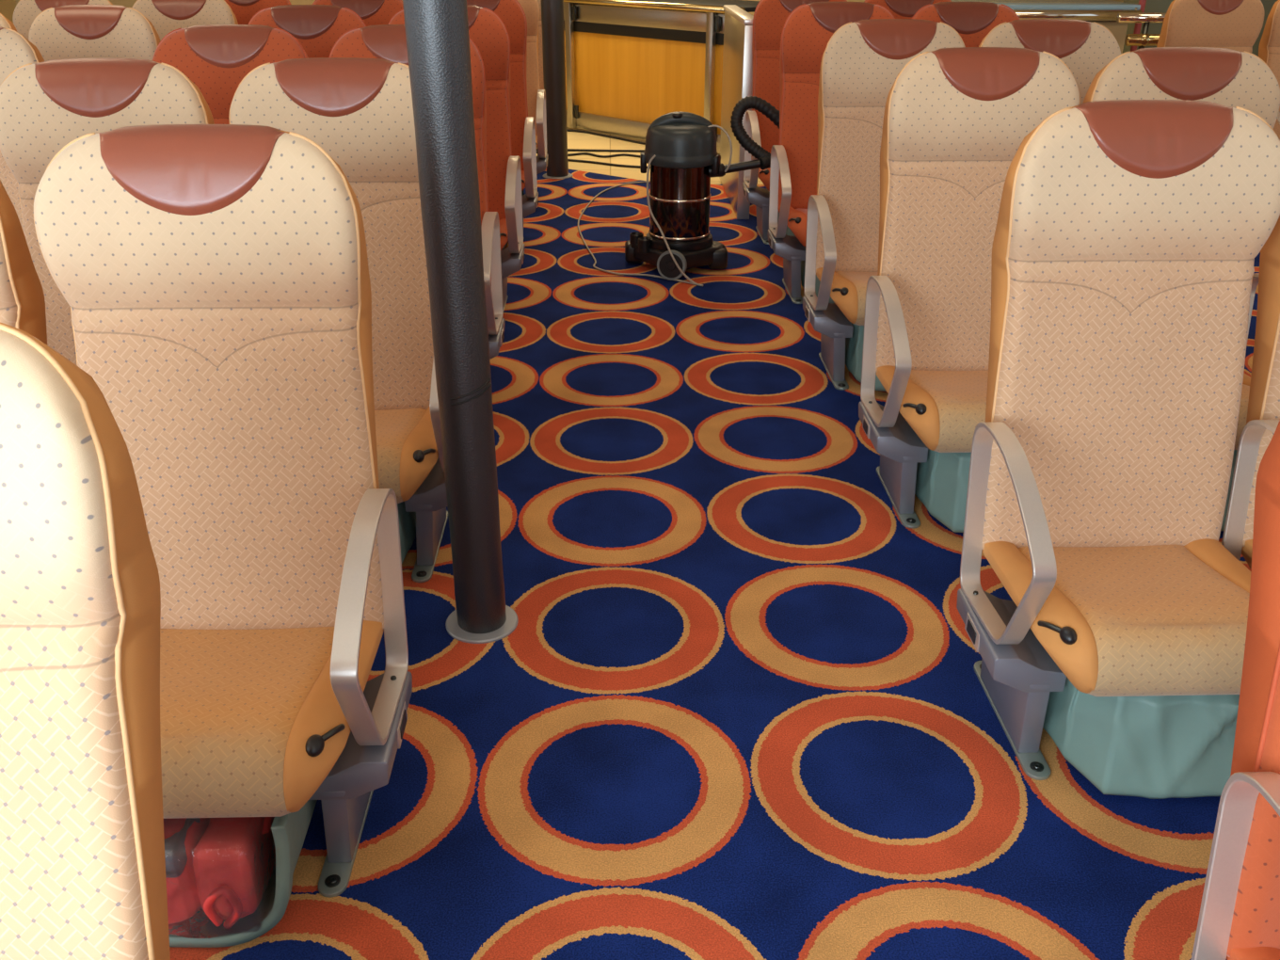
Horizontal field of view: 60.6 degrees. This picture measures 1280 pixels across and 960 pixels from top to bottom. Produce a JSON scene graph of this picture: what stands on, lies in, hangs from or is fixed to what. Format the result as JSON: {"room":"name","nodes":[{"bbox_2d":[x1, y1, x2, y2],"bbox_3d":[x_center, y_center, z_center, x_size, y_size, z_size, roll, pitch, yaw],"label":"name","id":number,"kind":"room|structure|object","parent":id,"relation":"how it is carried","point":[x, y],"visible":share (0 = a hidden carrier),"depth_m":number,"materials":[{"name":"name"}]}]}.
{"room":"ship interior","nodes":[
{"label":"ship interior","id":0,"kind":"room"},
{"bbox_2d":[0,0,15,23],"bbox_3d":[-5.395,-1.706,4.191,0.150,2.550,11.900,-1,27,-1],"label":"wall","id":1,"kind":"structure","parent":0,"point":[7,7],"depth_m":9.48,"materials":[{"name":"beige paint"}]},
{"bbox_2d":[15,0,1123,15],"bbox_3d":[-0.079,-4.473,9.701,11.200,2.550,0.150,-1,27,-1],"label":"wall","id":2,"kind":"structure","parent":0,"point":[125,3],"depth_m":9.66,"materials":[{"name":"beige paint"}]},
{"bbox_2d":[536,128,763,184],"bbox_3d":[0.076,-0.704,4.857,10.800,0.180,11.900,-1,27,-1],"label":"floor","id":3,"kind":"structure","parent":0,"point":[575,139],"depth_m":7.87,"materials":[{"name":"beige tile"}]},
{"bbox_2d":[536,151,639,158],"bbox_3d":[-0.362,-2.345,7.891,1.941,0.016,0.141,3,27,6],"label":"cable","id":4,"kind":"object","parent":3,"relation":"on","point":[577,153],"visible":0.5,"depth_m":7.88,"materials":[{"name":"black rubber"}]},
{"bbox_2d":[536,148,644,152],"bbox_3d":[-0.419,-2.424,8.046,2.008,0.016,0.028,2,27,3],"label":"cable","id":5,"kind":"object","parent":3,"relation":"on","point":[568,150],"visible":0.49,"depth_m":8.03,"materials":[{"name":"black rubber"}]},
{"bbox_2d":[567,128,645,144],"bbox_3d":[-0.358,-2.689,8.573,2.040,0.016,0.346,13,29,23],"label":"cable","id":6,"kind":"object","parent":3,"relation":"on","point":[578,131],"visible":0.41,"depth_m":8.58,"materials":[{"name":"black rubber"}]},
{"bbox_2d":[568,159,650,168],"bbox_3d":[-0.500,-2.238,7.678,1.964,0.016,0.124,8,28,16],"label":"cable","id":7,"kind":"object","parent":3,"relation":"on","point":[571,160],"visible":0.29,"depth_m":7.58,"materials":[{"name":"black rubber"}]},
{"bbox_2d":[563,0,759,153],"bbox_3d":[-0.299,-3.362,8.800,0.672,0.977,3.450,-24,35,-39],"label":"counter","id":8,"kind":"object","parent":3,"relation":"on","point":[630,64],"depth_m":8.17,"materials":[{"name":"yellow wood"}]},
{"bbox_2d":[632,0,759,12],"bbox_3d":[-0.283,-3.790,8.601,0.630,0.030,3.450,-24,35,-39],"label":"countertop","id":9,"kind":"structure","parent":8,"relation":"on","point":[749,6],"depth_m":7.80,"materials":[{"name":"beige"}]},
{"bbox_2d":[169,167,1260,959],"bbox_3d":[0.113,-0.163,3.562,10.800,0.020,9.100,-1,27,-1],"label":"floor","id":10,"kind":"structure","parent":3,"relation":"on","point":[735,706],"depth_m":2.25,"materials":[{"name":"blue carpet"}]},
{"bbox_2d":[0,13,17,31],"bbox_3d":[-2.696,-1.234,4.352,0.537,1.172,0.633,-1,27,-1],"label":"passenger seat","id":11,"kind":"object","parent":10,"relation":"on","point":[5,23],"visible":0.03,"depth_m":4.31,"materials":[{"name":"beige fabric"}]},
{"bbox_2d":[0,26,44,227],"bbox_3d":[-2.121,-0.794,3.482,0.537,1.172,0.633,-1,27,-1],"label":"passenger seat","id":12,"kind":"object","parent":10,"relation":"on","point":[16,51],"visible":0.1,"depth_m":3.44,"materials":[{"name":"beige fabric"}]},
{"bbox_2d":[0,179,47,344],"bbox_3d":[-1.241,0.093,1.725,0.571,1.172,0.633,-1,27,-1],"label":"passenger seat","id":13,"kind":"object","parent":10,"relation":"on","point":[22,296],"visible":0.08,"depth_m":1.77,"materials":[{"name":"beige fabric"}]},
{"bbox_2d":[12,0,112,39],"bbox_3d":[-2.723,-1.693,5.263,0.537,1.172,0.633,-1,27,-1],"label":"passenger seat","id":14,"kind":"object","parent":10,"relation":"on","point":[25,11],"visible":0.03,"depth_m":5.20,"materials":[{"name":"beige fabric"}]},
{"bbox_2d":[0,322,170,959],"bbox_3d":[-0.686,0.510,0.925,0.546,1.150,0.728,-1,27,-1],"label":"passenger seat","id":15,"kind":"object","parent":10,"relation":"on","point":[83,860],"visible":1,"depth_m":0.99,"materials":[{"name":"beige fabric"}]},
{"bbox_2d":[28,4,160,61],"bbox_3d":[-2.146,-1.240,4.365,0.537,1.172,0.633,-1,27,-1],"label":"passenger seat","id":16,"kind":"object","parent":10,"relation":"on","point":[72,31],"visible":0.23,"depth_m":4.31,"materials":[{"name":"beige fabric"}]},
{"bbox_2d":[0,57,214,365],"bbox_3d":[-1.267,-0.350,2.604,0.571,1.172,0.633,-1,27,-1],"label":"passenger seat","id":17,"kind":"object","parent":10,"relation":"on","point":[46,105],"visible":0.14,"depth_m":2.55,"materials":[{"name":"beige fabric"}]},
{"bbox_2d":[131,0,238,40],"bbox_3d":[-2.173,-1.699,5.276,0.537,1.172,0.633,-1,27,-1],"label":"passenger seat","id":18,"kind":"object","parent":10,"relation":"on","point":[167,16],"visible":0.09,"depth_m":5.22,"materials":[{"name":"beige fabric"}]},
{"bbox_2d":[33,124,412,947],"bbox_3d":[-0.672,0.087,1.739,0.537,1.172,0.633,-1,27,-1],"label":"passenger seat","id":19,"kind":"object","parent":10,"relation":"on","point":[215,281],"visible":0.81,"depth_m":1.77,"materials":[{"name":"beige fabric"}]},
{"bbox_2d":[163,816,275,938],"bbox_3d":[-0.707,0.589,1.763,0.239,0.204,0.231,-1,27,-1],"label":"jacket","id":20,"kind":"object","parent":19,"relation":"in","point":[224,868],"visible":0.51,"depth_m":1.69,"materials":[{"name":"red plastic"}]},
{"bbox_2d":[160,626,334,818],"bbox_3d":[-0.687,0.368,1.775,0.336,0.151,0.446,-1,27,-1],"label":"seat cushion","id":21,"kind":"object","parent":19,"relation":"on","point":[234,701],"depth_m":1.65,"materials":[{"name":"beige fabric"}]},
{"bbox_2d":[397,701,407,748],"bbox_3d":[-0.409,0.418,1.874,0.006,0.039,0.080,-1,27,-1],"label":"switch plate","id":22,"kind":"object","parent":19,"relation":"attached to","point":[402,715],"depth_m":1.86,"materials":[{"name":"metal"}]},
{"bbox_2d":[152,24,308,124],"bbox_3d":[-1.293,-0.803,3.502,0.571,1.172,0.633,-1,27,-1],"label":"passenger seat","id":23,"kind":"object","parent":10,"relation":"on","point":[216,58],"visible":0.15,"depth_m":3.44,"materials":[{"name":"red fabric"}]},
{"bbox_2d":[224,0,291,24],"bbox_3d":[-2.200,-2.167,6.204,0.537,1.172,0.633,-1,27,-1],"label":"passenger seat","id":24,"kind":"object","parent":10,"relation":"on","point":[244,10],"visible":0.06,"depth_m":6.16,"materials":[{"name":"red fabric"}]},
{"bbox_2d":[248,4,366,58],"bbox_3d":[-1.319,-1.248,4.385,0.571,1.172,0.633,-1,27,-1],"label":"passenger seat","id":25,"kind":"object","parent":10,"relation":"on","point":[317,28],"visible":0.06,"depth_m":4.33,"materials":[{"name":"red fabric"}]},
{"bbox_2d":[228,57,447,582],"bbox_3d":[-0.698,-0.356,2.618,0.537,1.172,0.633,-1,27,-1],"label":"passenger seat","id":26,"kind":"object","parent":10,"relation":"on","point":[360,111],"visible":0.4,"depth_m":2.62,"materials":[{"name":"beige fabric"}]},
{"bbox_2d":[374,408,426,503],"bbox_3d":[-0.713,-0.076,2.654,0.336,0.151,0.446,-1,27,-1],"label":"seat cushion","id":27,"kind":"object","parent":26,"relation":"on","point":[395,428],"depth_m":2.51,"materials":[{"name":"beige fabric"}]},
{"bbox_2d":[312,0,403,26],"bbox_3d":[-1.345,-1.707,5.296,0.571,1.172,0.633,-1,27,-1],"label":"passenger seat","id":28,"kind":"object","parent":10,"relation":"on","point":[373,12],"visible":0.06,"depth_m":5.23,"materials":[{"name":"red fabric"}]},
{"bbox_2d":[328,24,505,359],"bbox_3d":[-0.724,-0.808,3.515,0.537,1.172,0.633,-1,27,-1],"label":"passenger seat","id":29,"kind":"object","parent":10,"relation":"on","point":[388,42],"visible":0.13,"depth_m":3.48,"materials":[{"name":"red fabric"}]},
{"bbox_2d":[387,5,524,310],"bbox_3d":[-0.750,-1.254,4.399,0.537,1.172,0.633,-1,27,-1],"label":"passenger seat","id":30,"kind":"object","parent":10,"relation":"on","point":[487,29],"visible":0.32,"depth_m":4.43,"materials":[{"name":"red fabric"}]},
{"bbox_2d":[402,0,518,643],"bbox_3d":[-0.366,-0.715,2.026,0.168,2.348,0.168,-1,27,-1],"label":"support pole","id":31,"kind":"object","parent":10,"relation":"on","point":[437,31],"visible":1,"depth_m":2.16,"materials":[{"name":"black metal"}]},
{"bbox_2d":[466,0,538,250],"bbox_3d":[-0.776,-1.713,5.309,0.537,1.172,0.633,-1,27,-1],"label":"passenger seat","id":32,"kind":"object","parent":10,"relation":"on","point":[510,12],"visible":0.19,"depth_m":5.33,"materials":[{"name":"red fabric"}]},
{"bbox_2d":[516,0,548,195],"bbox_3d":[-0.804,-2.181,6.238,0.537,1.172,0.633,-1,27,-1],"label":"passenger seat","id":33,"kind":"object","parent":10,"relation":"on","point":[536,97],"visible":0.23,"depth_m":6.28,"materials":[{"name":"red fabric"}]},
{"bbox_2d":[537,0,543,155],"bbox_3d":[-0.834,-2.703,7.273,0.537,1.172,0.633,-1,27,-1],"label":"passenger seat","id":34,"kind":"object","parent":10,"relation":"on","point":[540,56],"visible":0.02,"depth_m":7.36,"materials":[{"name":"red fabric"}]},
{"bbox_2d":[540,0,572,178],"bbox_3d":[-0.536,-3.033,6.622,0.196,2.348,0.196,-1,27,-1],"label":"support pole","id":35,"kind":"object","parent":10,"relation":"on","point":[552,23],"visible":0.94,"depth_m":6.85,"materials":[{"name":"black metal"}]},
{"bbox_2d":[577,96,779,286],"bbox_3d":[0.041,-1.708,5.747,1.012,0.773,2.217,-9,28,-17],"label":"vacuum cleaner","id":36,"kind":"object","parent":10,"relation":"on","point":[680,153],"visible":0.9,"depth_m":4.98,"materials":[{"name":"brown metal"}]},
{"bbox_2d":[629,231,643,248],"bbox_3d":[-0.015,-1.142,5.210,0.064,0.065,0.064,-1,27,-1],"label":"socket","id":37,"kind":"object","parent":36,"relation":"attached to","point":[633,236],"depth_m":5.19,"materials":[{"name":"black plastic"}]},
{"bbox_2d":[638,236,651,253],"bbox_3d":[0.022,-1.102,5.131,0.064,0.065,0.064,-1,27,-1],"label":"caster wheel","id":38,"kind":"object","parent":36,"relation":"attached to","point":[644,242],"depth_m":5.11,"materials":[{"name":"black plastic"}]},
{"bbox_2d":[672,112,683,118],"bbox_3d":[0.167,-1.633,4.901,0.056,0.021,0.056,-1,27,-1],"label":"knob","id":39,"kind":"object","parent":36,"relation":"attached to","point":[674,115],"depth_m":4.88,"materials":[{"name":"black plastic"}]},
{"bbox_2d":[719,4,753,219],"bbox_3d":[0.560,-2.167,6.370,0.080,1.032,1.126,-1,27,-1],"label":"partition panel","id":40,"kind":"object","parent":10,"relation":"on","point":[737,84],"visible":0.82,"depth_m":6.14,"materials":[{"name":"metal"}]},
{"bbox_2d":[742,0,847,244],"bbox_3d":[0.806,-1.819,5.526,0.536,1.172,0.633,-1,27,-1],"label":"passenger seat","id":41,"kind":"object","parent":10,"relation":"on","point":[770,16],"visible":0.26,"depth_m":5.56,"materials":[{"name":"red fabric"}]},
{"bbox_2d":[767,1,895,303],"bbox_3d":[0.832,-1.371,4.638,0.536,1.172,0.633,-1,27,-1],"label":"passenger seat","id":42,"kind":"object","parent":10,"relation":"on","point":[807,32],"visible":0.44,"depth_m":4.67,"materials":[{"name":"red fabric"}]},
{"bbox_2d":[795,208,807,216],"bbox_3d":[0.852,-1.091,4.675,0.336,0.151,0.446,-1,27,-1],"label":"seat cushion","id":43,"kind":"object","parent":42,"relation":"on","point":[803,211],"depth_m":4.67,"materials":[{"name":"orange fabric"}]},
{"bbox_2d":[802,18,965,391],"bbox_3d":[0.858,-0.928,3.759,0.536,1.172,0.633,-1,27,-1],"label":"passenger seat","id":44,"kind":"object","parent":10,"relation":"on","point":[862,60],"visible":0.58,"depth_m":3.79,"materials":[{"name":"beige fabric"}]},
{"bbox_2d":[836,271,877,325],"bbox_3d":[0.877,-0.648,3.796,0.336,0.151,0.446,-1,27,-1],"label":"seat cushion","id":45,"kind":"object","parent":44,"relation":"on","point":[857,280],"depth_m":3.63,"materials":[{"name":"beige fabric"}]},
{"bbox_2d":[864,0,951,18],"bbox_3d":[1.351,-1.825,5.539,0.571,1.172,0.633,-1,27,-1],"label":"passenger seat","id":46,"kind":"object","parent":10,"relation":"on","point":[899,8],"visible":0.02,"depth_m":5.47,"materials":[{"name":"red fabric"}]},
{"bbox_2d":[912,1,1019,47],"bbox_3d":[1.377,-1.377,4.651,0.571,1.172,0.633,-1,27,-1],"label":"passenger seat","id":47,"kind":"object","parent":10,"relation":"on","point":[972,21],"visible":0.06,"depth_m":4.59,"materials":[{"name":"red fabric"}]},
{"bbox_2d":[858,47,1080,532],"bbox_3d":[0.884,-0.482,2.875,0.536,1.172,0.633,-1,27,-1],"label":"passenger seat","id":48,"kind":"object","parent":10,"relation":"on","point":[955,122],"visible":0.67,"depth_m":2.91,"materials":[{"name":"beige fabric"}]},
{"bbox_2d":[862,415,869,438],"bbox_3d":[0.621,-0.146,2.997,0.006,0.039,0.080,-1,27,-1],"label":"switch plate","id":49,"kind":"object","parent":48,"relation":"attached to","point":[865,418],"depth_m":2.99,"materials":[{"name":"metal"}]},
{"bbox_2d":[909,369,988,452],"bbox_3d":[0.903,-0.203,2.912,0.336,0.151,0.446,-1,27,-1],"label":"seat cushion","id":50,"kind":"object","parent":48,"relation":"on","point":[956,398],"depth_m":2.74,"materials":[{"name":"beige fabric"}]},
{"bbox_2d":[978,18,1120,104],"bbox_3d":[1.403,-0.934,3.772,0.571,1.172,0.633,-1,27,-1],"label":"passenger seat","id":51,"kind":"object","parent":10,"relation":"on","point":[1086,48],"visible":0.11,"depth_m":3.71,"materials":[{"name":"beige fabric"}]},
{"bbox_2d":[956,99,1279,799],"bbox_3d":[0.909,-0.042,2.001,0.536,1.172,0.633,-1,27,-1],"label":"passenger seat","id":52,"kind":"object","parent":10,"relation":"on","point":[1129,234],"visible":0.98,"depth_m":2.03,"materials":[{"name":"beige fabric"}]},
{"bbox_2d":[964,612,979,652],"bbox_3d":[0.646,0.294,2.123,0.006,0.039,0.080,-1,27,-1],"label":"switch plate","id":53,"kind":"object","parent":52,"relation":"attached to","point":[971,619],"depth_m":2.11,"materials":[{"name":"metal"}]},
{"bbox_2d":[1017,544,1249,696],"bbox_3d":[0.929,0.238,2.038,0.336,0.151,0.446,-1,27,-1],"label":"seat cushion","id":54,"kind":"object","parent":52,"relation":"on","point":[1156,619],"depth_m":1.89,"materials":[{"name":"beige fabric"}]},
{"bbox_2d":[1083,47,1279,530],"bbox_3d":[1.429,-0.488,2.888,0.571,1.172,0.633,-1,27,-1],"label":"passenger seat","id":55,"kind":"object","parent":10,"relation":"on","point":[1224,76],"visible":0.17,"depth_m":2.83,"materials":[{"name":"beige fabric"}]},
{"bbox_2d":[1233,384,1249,449],"bbox_3d":[1.431,-0.208,2.925,0.336,0.151,0.446,-1,27,-1],"label":"seat cushion","id":56,"kind":"object","parent":55,"relation":"on","point":[1242,416],"depth_m":2.73,"materials":[{"name":"beige fabric"}]},
{"bbox_2d":[1156,0,1264,53],"bbox_3d":[2.986,-1.913,5.722,0.536,1.172,0.633,-1,27,-1],"label":"passenger seat","id":57,"kind":"object","parent":10,"relation":"on","point":[1233,24],"visible":0.21,"depth_m":5.69,"materials":[{"name":"beige fabric"}]},
{"bbox_2d":[1191,419,1279,959],"bbox_3d":[0.935,0.395,1.135,0.536,1.172,0.633,-1,27,-1],"label":"passenger seat","id":58,"kind":"object","parent":10,"relation":"on","point":[1239,919],"visible":1,"depth_m":1.27,"materials":[{"name":"orange fabric"}]},
{"bbox_2d":[1221,215,1279,569],"bbox_3d":[1.454,-0.047,2.014,0.571,1.172,0.633,-1,27,-1],"label":"passenger seat","id":59,"kind":"object","parent":10,"relation":"on","point":[1263,412],"visible":0.43,"depth_m":2.14,"materials":[{"name":"beige fabric"}]},
{"bbox_2d":[1258,0,1279,140],"bbox_3d":[3.536,-1.919,5.735,0.536,1.172,0.633,-1,27,-1],"label":"passenger seat","id":60,"kind":"object","parent":10,"relation":"on","point":[1269,48],"visible":0.19,"depth_m":5.77,"materials":[{"name":"beige fabric"}]},
{"bbox_2d":[950,0,1142,54],"bbox_3d":[2.530,-2.754,7.573,1.480,1.005,0.634,-1,27,-1],"label":"counter","id":61,"kind":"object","parent":3,"relation":"on","point":[1104,12],"depth_m":7.15,"materials":[{"name":"blue"}]},
{"bbox_2d":[950,0,1140,9],"bbox_3d":[2.530,-3.208,7.391,1.480,0.030,0.550,-1,27,-1],"label":"countertop","id":62,"kind":"structure","parent":61,"relation":"on","point":[1013,4],"depth_m":7.20,"materials":[{"name":"beige"}]},
{"bbox_2d":[1129,0,1146,51],"bbox_3d":[3.394,-3.193,7.452,0.073,1.901,0.044,-1,27,-1],"label":"post","id":63,"kind":"object","parent":3,"relation":"on","point":[1137,28],"visible":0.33,"depth_m":7.48,"materials":[{"name":"red paint"}]},
{"bbox_2d":[1116,12,1166,48],"bbox_3d":[3.248,-2.445,6.984,0.580,0.986,0.084,-1,27,-1],"label":"chrome rail","id":64,"kind":"object","parent":3,"relation":"on","point":[1143,40],"visible":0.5,"depth_m":6.78,"materials":[{"name":"gold metal"}]},
{"bbox_2d":[1122,0,1277,56],"bbox_3d":[4.497,-3.296,8.328,1.620,1.300,0.400,-1,27,-1],"label":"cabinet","id":65,"kind":"object","parent":3,"relation":"on","point":[1151,6],"visible":0.06,"depth_m":8.06,"materials":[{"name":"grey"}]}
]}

